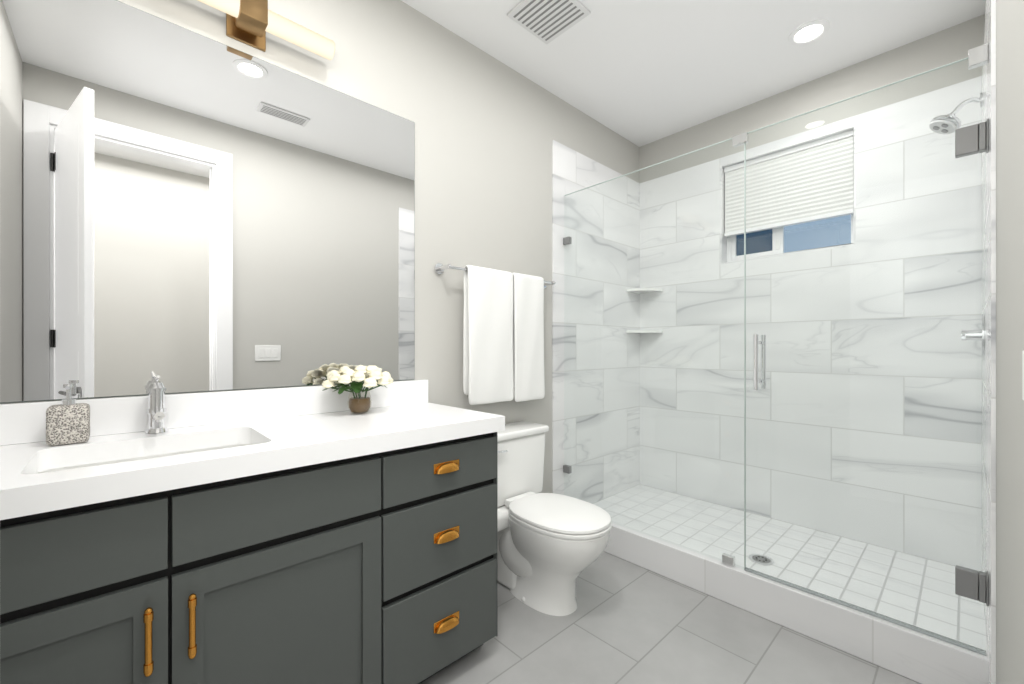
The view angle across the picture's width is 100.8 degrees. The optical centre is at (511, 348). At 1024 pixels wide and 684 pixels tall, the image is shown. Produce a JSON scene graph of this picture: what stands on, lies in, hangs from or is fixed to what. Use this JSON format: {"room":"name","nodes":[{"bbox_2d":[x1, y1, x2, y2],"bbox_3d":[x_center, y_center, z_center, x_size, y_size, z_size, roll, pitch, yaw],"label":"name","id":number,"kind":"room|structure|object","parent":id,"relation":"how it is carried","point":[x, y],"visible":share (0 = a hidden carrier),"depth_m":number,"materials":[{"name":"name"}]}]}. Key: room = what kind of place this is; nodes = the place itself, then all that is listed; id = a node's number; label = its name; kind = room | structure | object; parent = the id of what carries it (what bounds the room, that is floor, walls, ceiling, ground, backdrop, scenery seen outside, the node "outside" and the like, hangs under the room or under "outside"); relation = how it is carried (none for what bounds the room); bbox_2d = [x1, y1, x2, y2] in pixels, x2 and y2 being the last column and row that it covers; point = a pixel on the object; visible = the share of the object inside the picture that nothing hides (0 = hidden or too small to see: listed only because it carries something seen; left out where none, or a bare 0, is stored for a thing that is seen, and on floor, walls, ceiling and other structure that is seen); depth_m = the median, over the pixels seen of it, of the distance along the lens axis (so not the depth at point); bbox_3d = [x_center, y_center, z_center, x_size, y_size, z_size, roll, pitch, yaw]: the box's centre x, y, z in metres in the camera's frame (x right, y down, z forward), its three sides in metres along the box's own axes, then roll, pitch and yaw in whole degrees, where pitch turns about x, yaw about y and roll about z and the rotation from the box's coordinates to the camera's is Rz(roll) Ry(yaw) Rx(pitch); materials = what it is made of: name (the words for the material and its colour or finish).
{"room":"bathroom","nodes":[
{"label":"bathroom","id":0,"kind":"room"},
{"bbox_2d":[0,0,638,492],"bbox_3d":[-0.277,-0.204,2.210,3.610,2.740,0.120,0,0,-43],"label":"wall","id":1,"kind":"structure","parent":0,"point":[488,128],"depth_m":2.11,"materials":[{"name":"grey paint"}]},
{"bbox_2d":[0,0,414,402],"bbox_3d":[-0.957,-0.450,1.487,1.384,1.189,0.005,0,0,-43],"label":"mirror","id":2,"kind":"object","parent":1,"relation":"attached to","point":[183,210],"visible":1,"depth_m":1.38,"materials":[{"name":"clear mirror"}]},
{"bbox_2d":[0,379,427,442],"bbox_3d":[-0.929,0.202,1.503,1.448,0.108,0.020,0,0,-43],"label":"backsplash","id":3,"kind":"structure","parent":1,"relation":"attached to","point":[19,422],"depth_m":1.41,"materials":[{"name":"white stone"}]},
{"bbox_2d":[198,0,334,59],"bbox_3d":[-0.900,-1.139,1.456,0.546,0.120,0.130,0,0,-43],"label":"sconce","id":4,"kind":"object","parent":1,"relation":"attached to","point":[251,22],"visible":1,"depth_m":1.47,"materials":[{"name":"white glass"}]},
{"bbox_2d":[434,263,555,404],"bbox_3d":[-0.048,-0.061,2.265,0.792,0.699,0.110,0,0,-43],"label":"towel rail","id":5,"kind":"object","parent":1,"relation":"attached to","point":[503,338],"visible":1,"depth_m":2.19,"materials":[{"name":"white fabric"}]},
{"bbox_2d":[552,140,639,503],"bbox_3d":[0.625,-0.112,2.962,1.024,2.345,0.010,0,0,-43],"label":"tile","id":6,"kind":"structure","parent":1,"relation":"attached to","point":[573,170],"depth_m":2.89,"materials":[{"name":"tile"}]},
{"bbox_2d":[420,551,920,683],"bbox_3d":[0.380,1.196,1.506,3.610,0.060,2.045,0,0,-43],"label":"floor","id":7,"kind":"structure","parent":0,"point":[626,622],"depth_m":1.66,"materials":[{"name":"tile"}]},
{"bbox_2d":[0,427,504,683],"bbox_3d":[-0.750,0.739,1.300,1.431,0.855,0.559,0,0,-43],"label":"bathroom vanity","id":8,"kind":"object","parent":7,"relation":"on","point":[305,535],"depth_m":1.08,"materials":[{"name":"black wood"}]},
{"bbox_2d":[0,403,504,510],"bbox_3d":[-0.746,0.283,1.307,1.448,0.054,0.557,0,0,-43],"label":"countertop","id":9,"kind":"structure","parent":8,"relation":"on","point":[26,478],"depth_m":1.15,"materials":[{"name":"white stone"}]},
{"bbox_2d":[46,383,89,445],"bbox_3d":[-1.190,0.175,1.137,0.080,0.160,0.073,0,0,-43],"label":"soap dispenser","id":10,"kind":"object","parent":9,"relation":"on","point":[68,420],"visible":1,"depth_m":1.12,"materials":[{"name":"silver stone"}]},
{"bbox_2d":[48,439,243,466],"bbox_3d":[-0.923,0.350,1.115,0.472,0.103,0.322,0,0,-43],"label":"sink","id":11,"kind":"object","parent":9,"relation":"in","point":[138,453],"depth_m":1.20,"materials":[{"name":"white ceramic"}]},
{"bbox_2d":[145,375,167,433],"bbox_3d":[-1.050,0.167,1.255,0.054,0.176,0.149,0,0,-43],"label":"faucet","id":12,"kind":"object","parent":9,"relation":"on","point":[156,389],"visible":1,"depth_m":1.27,"materials":[{"name":"silver metal"}]},
{"bbox_2d":[322,365,392,413],"bbox_3d":[-0.599,0.159,1.663,0.284,0.192,0.213,0,0,-43],"label":"flower arrangement","id":13,"kind":"object","parent":9,"relation":"on","point":[371,376],"visible":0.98,"depth_m":1.62,"materials":[{"name":"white plant"}]},
{"bbox_2d":[497,421,611,615],"bbox_3d":[0.136,0.791,2.010,0.470,0.751,0.720,0,0,-43],"label":"toilet","id":14,"kind":"object","parent":7,"relation":"on","point":[551,547],"visible":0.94,"depth_m":1.91,"materials":[{"name":"white ceramic"}]},
{"bbox_2d":[594,484,988,683],"bbox_3d":[1.261,1.083,2.328,0.940,0.165,1.803,0,0,-43],"label":"platform","id":15,"kind":"object","parent":7,"relation":"on","point":[918,657],"visible":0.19,"depth_m":1.95,"materials":[{"name":"tile"}]},
{"bbox_2d":[749,554,773,564],"bbox_3d":[1.249,1.058,2.122,0.110,0.004,0.110,0,0,-43],"label":"shower drain","id":16,"kind":"object","parent":15,"relation":"on","point":[768,560],"depth_m":2.12,"materials":[{"name":"silver metal"}]},
{"bbox_2d":[563,43,988,655],"bbox_3d":[0.939,0.007,2.028,0.119,1.986,1.784,0,0,-43],"label":"glass enclosure","id":17,"kind":"object","parent":15,"relation":"on","point":[973,141],"visible":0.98,"depth_m":1.69,"materials":[{"name":"clear glass"}]},
{"bbox_2d":[401,0,985,146],"bbox_3d":[0.380,-1.604,1.506,3.610,0.060,2.045,0,0,-43],"label":"ceiling","id":18,"kind":"structure","parent":0,"point":[639,73],"depth_m":2.21,"materials":[{"name":"white paint"}]},
{"bbox_2d":[507,0,590,43],"bbox_3d":[0.172,-1.567,1.986,0.280,0.013,0.280,0,0,-43],"label":"air vent","id":19,"kind":"object","parent":18,"relation":"attached to","point":[546,21],"visible":1,"depth_m":1.99,"materials":[{"name":"white metal"}]},
{"bbox_2d":[788,19,829,45],"bbox_3d":[1.478,-1.569,2.110,0.170,0.010,0.170,0,0,-43],"label":"recessed light","id":20,"kind":"object","parent":18,"relation":"in","point":[809,32],"visible":1,"depth_m":2.10,"materials":[{"name":"white plastic"}]},
{"bbox_2d":[639,14,984,182],"bbox_3d":[1.697,-0.204,2.652,0.120,2.740,1.925,0,0,-43],"label":"wall","id":21,"kind":"structure","parent":0,"point":[942,48],"depth_m":2.42,"materials":[{"name":"grey paint"}]},
{"bbox_2d":[724,130,853,236],"bbox_3d":[1.689,-0.991,2.634,0.043,0.463,0.688,0,0,-43],"label":"window blind","id":22,"kind":"object","parent":21,"relation":"attached to","point":[792,187],"depth_m":2.58,"materials":[{"name":"white plastic"}]},
{"bbox_2d":[727,214,853,261],"bbox_3d":[1.731,-0.899,2.674,0.036,0.668,0.722,0,0,-43],"label":"window","id":23,"kind":"structure","parent":21,"relation":"in","point":[776,237],"depth_m":2.65,"materials":[{"name":"blue glass"}]},
{"bbox_2d":[640,76,981,570],"bbox_3d":[1.640,-0.112,2.681,0.095,2.345,1.785,0,0,-43],"label":"tiled wall","id":24,"kind":"structure","parent":21,"relation":"attached to","point":[879,325],"depth_m":2.37,"materials":[{"name":"tile"}]},
{"bbox_2d":[985,0,1023,683],"bbox_3d":[1.036,-0.204,0.802,3.370,2.740,0.120,0,0,-43],"label":"wall","id":25,"kind":"structure","parent":0,"point":[1009,339],"depth_m":0.86,"materials":[{"name":"grey paint"}]},
{"bbox_2d":[982,0,995,683],"bbox_3d":[1.814,-0.112,1.617,1.100,2.345,0.010,0,0,-43],"label":"tile","id":26,"kind":"structure","parent":25,"relation":"attached to","point":[989,313],"depth_m":1.33,"materials":[{"name":"tile"}]},
{"bbox_2d":[929,92,982,133],"bbox_3d":[1.936,-1.019,1.850,0.126,0.139,0.163,0,0,-43],"label":"shower head","id":27,"kind":"object","parent":26,"relation":"attached to","point":[945,124],"depth_m":1.84},
{"bbox_2d":[961,314,983,355],"bbox_3d":[1.893,-0.054,1.742,0.186,0.170,0.064,0,0,-43],"label":"shower valve","id":28,"kind":"object","parent":26,"relation":"attached to","point":[966,334],"depth_m":1.73,"materials":[{"name":"silver metal"}]},
{"bbox_2d":[1022,350,1023,399],"bbox_3d":[0.637,0.036,0.519,0.170,0.116,0.008,0,0,-43],"label":"switch plate","id":29,"kind":"object","parent":25,"relation":"attached to","point":[1023,374],"visible":1,"depth_m":0.56,"materials":[{"name":"white plastic"}]}
]}

